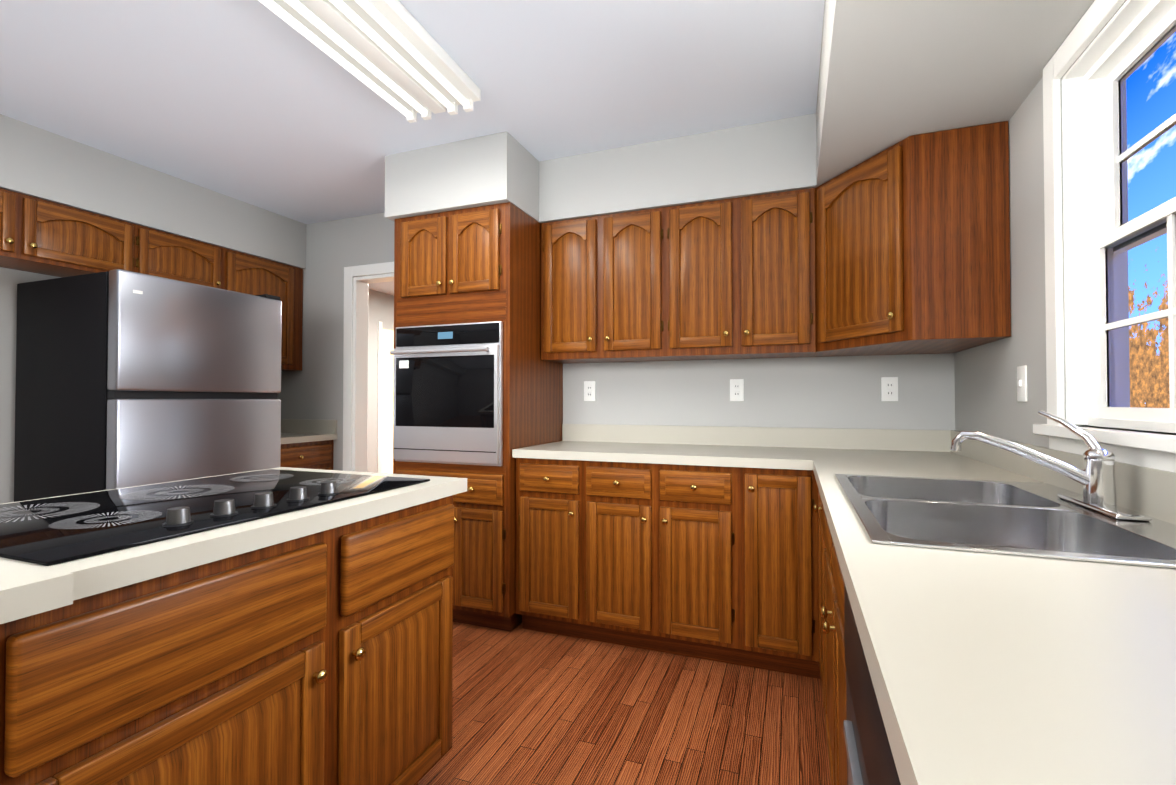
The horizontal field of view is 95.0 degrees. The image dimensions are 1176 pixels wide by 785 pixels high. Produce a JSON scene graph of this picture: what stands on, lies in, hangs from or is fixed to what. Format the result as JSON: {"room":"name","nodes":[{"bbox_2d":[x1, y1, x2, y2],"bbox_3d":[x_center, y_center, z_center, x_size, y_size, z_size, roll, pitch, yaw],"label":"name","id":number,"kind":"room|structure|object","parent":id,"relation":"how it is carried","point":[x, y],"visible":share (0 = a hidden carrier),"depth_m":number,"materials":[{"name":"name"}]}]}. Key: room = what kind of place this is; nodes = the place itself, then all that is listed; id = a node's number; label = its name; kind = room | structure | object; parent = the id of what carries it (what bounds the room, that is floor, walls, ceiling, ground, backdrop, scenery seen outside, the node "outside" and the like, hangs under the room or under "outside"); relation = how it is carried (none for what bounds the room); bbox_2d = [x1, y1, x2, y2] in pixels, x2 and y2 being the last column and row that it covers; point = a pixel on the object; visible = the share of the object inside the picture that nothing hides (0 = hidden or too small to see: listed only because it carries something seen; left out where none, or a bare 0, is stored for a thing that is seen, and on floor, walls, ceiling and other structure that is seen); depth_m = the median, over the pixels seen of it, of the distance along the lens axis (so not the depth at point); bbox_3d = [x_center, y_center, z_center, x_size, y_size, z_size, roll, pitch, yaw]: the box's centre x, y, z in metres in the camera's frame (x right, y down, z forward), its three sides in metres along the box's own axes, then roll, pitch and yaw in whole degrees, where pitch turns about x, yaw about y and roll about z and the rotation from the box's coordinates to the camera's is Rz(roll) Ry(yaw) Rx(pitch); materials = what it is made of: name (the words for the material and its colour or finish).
{"room":"kitchen","nodes":[
{"label":"kitchen","id":0,"kind":"room"},
{"bbox_2d":[0,267,61,503],"bbox_3d":[-3.308,-0.048,1.875,0.110,2.460,4.810,0,-1,21],"label":"wall","id":1,"kind":"structure","parent":0,"point":[10,279],"depth_m":2.72,"materials":[{"name":"grey paint"}]},
{"bbox_2d":[0,188,43,267],"bbox_3d":[-2.882,-0.785,2.381,0.326,0.309,0.540,0,-1,21],"label":"upper cabinet","id":2,"kind":"object","parent":1,"relation":"attached to","point":[42,236],"depth_m":2.54,"materials":[{"name":"brown wood"}]},
{"bbox_2d":[9,200,155,276],"bbox_3d":[-2.722,-0.779,2.802,0.326,0.309,0.600,0,-1,21],"label":"upper cabinet","id":3,"kind":"object","parent":1,"relation":"attached to","point":[76,241],"depth_m":2.78,"materials":[{"name":"brown wood"}]},
{"bbox_2d":[152,230,227,289],"bbox_3d":[-2.561,-0.773,3.222,0.326,0.309,0.539,0,-1,21],"label":"upper cabinet","id":4,"kind":"object","parent":1,"relation":"attached to","point":[175,257],"depth_m":3.23,"materials":[{"name":"brown wood"}]},
{"bbox_2d":[228,249,302,370],"bbox_3d":[-2.356,-0.542,3.756,0.326,0.754,0.610,0,-1,21],"label":"upper cabinet","id":5,"kind":"object","parent":1,"relation":"attached to","point":[247,274],"depth_m":3.81,"materials":[{"name":"brown wood"}]},
{"bbox_2d":[367,289,393,472],"bbox_3d":[-2.618,0.018,6.374,0.150,2.460,3.870,0,-1,21],"label":"wall","id":6,"kind":"structure","parent":0,"point":[380,306],"depth_m":6.37,"materials":[{"name":"grey paint"}]},
{"bbox_2d":[377,321,393,473],"bbox_3d":[-2.450,0.201,6.580,0.015,2.100,0.320,0,-1,21],"label":"sidelight window","id":7,"kind":"structure","parent":6,"relation":"in","point":[385,405],"depth_m":6.54,"materials":[{"name":"white"}]},
{"bbox_2d":[0,0,824,294],"bbox_3d":[-0.914,-1.309,3.201,5.610,0.100,8.960,0,-1,21],"label":"ceiling","id":8,"kind":"structure","parent":0,"point":[257,103],"depth_m":2.22,"materials":[{"name":"white paint"}]},
{"bbox_2d":[258,0,480,122],"bbox_3d":[-0.822,-1.235,1.741,0.432,0.089,1.235,0,-1,21],"label":"fluorescent ceiling light","id":9,"kind":"object","parent":8,"relation":"attached to","point":[393,53],"visible":1,"depth_m":1.92,"materials":[{"name":"white plastic"}]},
{"bbox_2d":[0,0,1094,268],"bbox_3d":[-1.177,-1.124,1.136,4.410,0.330,4.700,0,-1,21],"label":"soffit","id":10,"kind":"structure","parent":0,"point":[892,72],"depth_m":2.56,"materials":[{"name":"grey paint"}]},
{"bbox_2d":[278,212,954,470],"bbox_3d":[-0.319,-0.026,3.367,4.630,2.460,0.110,0,-1,21],"label":"wall","id":11,"kind":"structure","parent":0,"point":[825,392],"depth_m":2.99,"materials":[{"name":"grey paint"}]},
{"bbox_2d":[343,262,393,471],"bbox_3d":[-1.268,0.156,3.726,0.960,2.105,0.146,0,-1,21],"label":"door frame","id":12,"kind":"structure","parent":11,"relation":"attached to","point":[358,280],"depth_m":3.82,"materials":[{"name":"white wood"}]},
{"bbox_2d":[584,381,595,400],"bbox_3d":[0.010,-0.008,3.177,0.072,0.118,0.008,0,-1,21],"label":"electrical outlet","id":13,"kind":"object","parent":11,"relation":"attached to","point":[589,390],"visible":1,"depth_m":3.17,"materials":[{"name":"white plastic"}]},
{"bbox_2d":[541,188,815,363],"bbox_3d":[0.438,-0.556,2.832,1.385,0.753,0.359,0,-1,21],"label":"upper cabinet","id":14,"kind":"object","parent":11,"relation":"attached to","point":[732,278],"visible":1,"depth_m":2.67,"materials":[{"name":"brown wood"}]},
{"bbox_2d":[730,379,743,400],"bbox_3d":[0.794,-0.013,2.877,0.072,0.118,0.008,0,-1,21],"label":"electrical outlet","id":15,"kind":"object","parent":11,"relation":"attached to","point":[736,389],"visible":1,"depth_m":2.87,"materials":[{"name":"white plastic"}]},
{"bbox_2d":[881,377,897,400],"bbox_3d":[1.467,-0.016,2.621,0.072,0.118,0.008,0,-1,21],"label":"electrical outlet","id":16,"kind":"object","parent":11,"relation":"attached to","point":[889,388],"visible":1,"depth_m":2.62,"materials":[{"name":"white plastic"}]},
{"bbox_2d":[418,622,830,784],"bbox_3d":[-0.934,1.252,3.251,5.710,0.100,9.110,0,-1,21],"label":"floor","id":17,"kind":"structure","parent":0,"point":[531,707],"depth_m":1.96,"materials":[{"name":"brown wood"}]},
{"bbox_2d":[0,622,7,784],"bbox_3d":[-1.204,0.726,0.541,0.746,0.872,0.560,0,-1,21],"label":"base cabinet","id":18,"kind":"object","parent":17,"relation":"on","point":[3,627],"depth_m":0.71,"materials":[{"name":"brown wood"}]},
{"bbox_2d":[14,269,281,501],"bbox_3d":[-2.352,0.312,2.955,0.821,1.770,0.840,0,-1,21],"label":"refrigerator","id":19,"kind":"object","parent":17,"relation":"on","point":[125,378],"visible":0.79,"depth_m":2.62,"materials":[{"name":"silver metal"}]},
{"bbox_2d":[4,524,347,784],"bbox_3d":[-1.004,0.734,1.064,0.746,0.872,0.560,0,-1,21],"label":"base cabinet","id":20,"kind":"object","parent":17,"relation":"on","point":[323,658],"depth_m":0.92,"materials":[{"name":"brown wood"}]},
{"bbox_2d":[280,440,333,469],"bbox_3d":[-2.198,0.772,3.685,0.658,0.872,0.609,0,-1,21],"label":"base cabinet","id":21,"kind":"object","parent":17,"relation":"on","point":[314,455],"visible":0.19,"depth_m":3.66,"materials":[{"name":"brown wood"}]},
{"bbox_2d":[281,419,336,443],"bbox_3d":[-2.206,0.264,3.693,0.642,0.140,0.612,0,-1,21],"label":"countertop","id":22,"kind":"structure","parent":21,"relation":"on","point":[299,430],"depth_m":3.88,"materials":[{"name":"beige laminate"}]},
{"bbox_2d":[348,495,453,784],"bbox_3d":[-0.817,0.741,1.554,0.746,0.872,0.489,0,-1,21],"label":"base cabinet","id":23,"kind":"object","parent":17,"relation":"on","point":[401,562],"depth_m":1.40,"materials":[{"name":"brown wood"}]},
{"bbox_2d":[0,467,466,623],"bbox_3d":[-1.135,0.270,0.762,0.810,0.042,2.230,0,-1,21],"label":"countertop","id":24,"kind":"structure","parent":23,"relation":"on","point":[27,589],"depth_m":0.90,"materials":[{"name":"beige laminate"}]},
{"bbox_2d":[0,469,429,565],"bbox_3d":[-0.930,0.241,1.306,0.655,0.036,0.880,0,-1,21],"label":"cooktop","id":25,"kind":"object","parent":24,"relation":"in","point":[51,531],"visible":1,"depth_m":1.15,"materials":[{"name":"black glass"}]},
{"bbox_2d":[393,202,562,631],"bbox_3d":[-0.604,0.135,3.035,0.702,2.128,0.703,0,-1,21],"label":"tall cabinet","id":26,"kind":"object","parent":17,"relation":"on","point":[475,264],"visible":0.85,"depth_m":2.71,"materials":[{"name":"brown wood"}]},
{"bbox_2d":[390,321,502,465],"bbox_3d":[-0.624,0.010,2.985,0.636,0.707,0.700,0,-1,21],"label":"oven","id":27,"kind":"object","parent":26,"relation":"in","point":[447,393],"visible":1,"depth_m":2.70,"materials":[{"name":"silver metal"}]},
{"bbox_2d":[516,458,583,638],"bbox_3d":[-0.088,0.760,2.874,0.360,0.872,0.620,0,-1,21],"label":"base cabinet","id":28,"kind":"object","parent":17,"relation":"on","point":[549,492],"depth_m":2.59,"materials":[{"name":"brown wood"}]},
{"bbox_2d":[512,424,803,469],"bbox_3d":[0.372,0.250,2.698,1.350,0.140,0.632,0,-1,21],"label":"countertop","id":29,"kind":"structure","parent":28,"relation":"on","point":[724,446],"depth_m":2.75,"materials":[{"name":"beige laminate"}]},
{"bbox_2d":[584,461,655,650],"bbox_3d":[0.244,0.759,2.747,0.350,0.872,0.620,0,-1,21],"label":"base cabinet","id":30,"kind":"object","parent":17,"relation":"on","point":[620,497],"depth_m":2.47,"materials":[{"name":"brown wood"}]},
{"bbox_2d":[656,464,739,664],"bbox_3d":[0.574,0.757,2.621,0.357,0.872,0.620,0,-1,21],"label":"base cabinet","id":31,"kind":"object","parent":17,"relation":"on","point":[737,565],"depth_m":2.34,"materials":[{"name":"brown wood"}]},
{"bbox_2d":[740,467,815,677],"bbox_3d":[0.875,0.755,2.506,0.288,0.872,0.620,0,-1,21],"label":"base cabinet","id":32,"kind":"object","parent":17,"relation":"on","point":[778,555],"depth_m":2.22,"materials":[{"name":"brown wood"}]},
{"bbox_2d":[812,470,831,545],"bbox_3d":[1.137,0.746,1.858,0.616,0.872,0.449,0,-1,21],"label":"base cabinet","id":33,"kind":"object","parent":17,"relation":"on","point":[820,525],"depth_m":2.10,"materials":[{"name":"brown wood"}]},
{"bbox_2d":[804,428,1175,784],"bbox_3d":[0.633,0.219,0.585,0.644,0.140,4.397,0,-1,21],"label":"countertop","id":34,"kind":"structure","parent":33,"relation":"on","point":[992,669],"depth_m":0.55,"materials":[{"name":"beige laminate"}]},
{"bbox_2d":[835,474,1175,568],"bbox_3d":[0.890,0.345,1.214,0.550,0.186,0.880,0,-1,21],"label":"sink","id":35,"kind":"object","parent":34,"relation":"in","point":[1034,519],"visible":0.42,"depth_m":1.19,"materials":[{"name":"silver metal"}]},
{"bbox_2d":[950,410,1151,521],"bbox_3d":[0.998,0.147,1.208,0.287,0.211,0.260,0,-1,21],"label":"faucet","id":36,"kind":"object","parent":34,"relation":"on","point":[1095,477],"visible":1,"depth_m":1.17,"materials":[{"name":"silver metal"}]},
{"bbox_2d":[816,534,846,784],"bbox_3d":[0.880,0.822,1.191,0.620,0.700,0.978,0,-1,21],"label":"base cabinet","id":37,"kind":"object","parent":17,"relation":"on","point":[830,628],"depth_m":1.35,"materials":[{"name":"brown wood"}]},
{"bbox_2d":[843,586,900,784],"bbox_3d":[0.576,0.727,0.460,0.613,0.868,0.600,0,-1,21],"label":"dishwasher","id":38,"kind":"object","parent":17,"relation":"on","point":[870,760],"visible":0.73,"depth_m":0.64,"materials":[{"name":"black plastic"}]},
{"bbox_2d":[954,0,1175,447],"bbox_3d":[0.935,-0.071,0.315,0.110,2.460,4.700,0,-1,21],"label":"wall","id":39,"kind":"structure","parent":0,"point":[986,402],"depth_m":1.78,"materials":[{"name":"grey paint"}]},
{"bbox_2d":[813,121,1010,356],"bbox_3d":[1.306,-0.564,2.312,0.609,0.753,0.712,0,-1,21],"label":"upper cabinet","id":40,"kind":"object","parent":39,"relation":"attached to","point":[912,244],"visible":1,"depth_m":1.97,"materials":[{"name":"brown wood"}]},
{"bbox_2d":[1017,365,1027,401],"bbox_3d":[1.425,-0.029,1.775,0.013,0.118,0.072,0,-1,21],"label":"switch plate","id":41,"kind":"object","parent":39,"relation":"attached to","point":[1022,394],"visible":0.98,"depth_m":1.76,"materials":[{"name":"white plastic"}]},
{"bbox_2d":[1033,0,1175,472],"bbox_3d":[1.199,-0.387,1.054,0.170,1.143,1.120,0,-1,21],"label":"window","id":42,"kind":"structure","parent":39,"relation":"in","point":[1129,88],"depth_m":1.38,"materials":[{"name":"white wood"}]}
]}

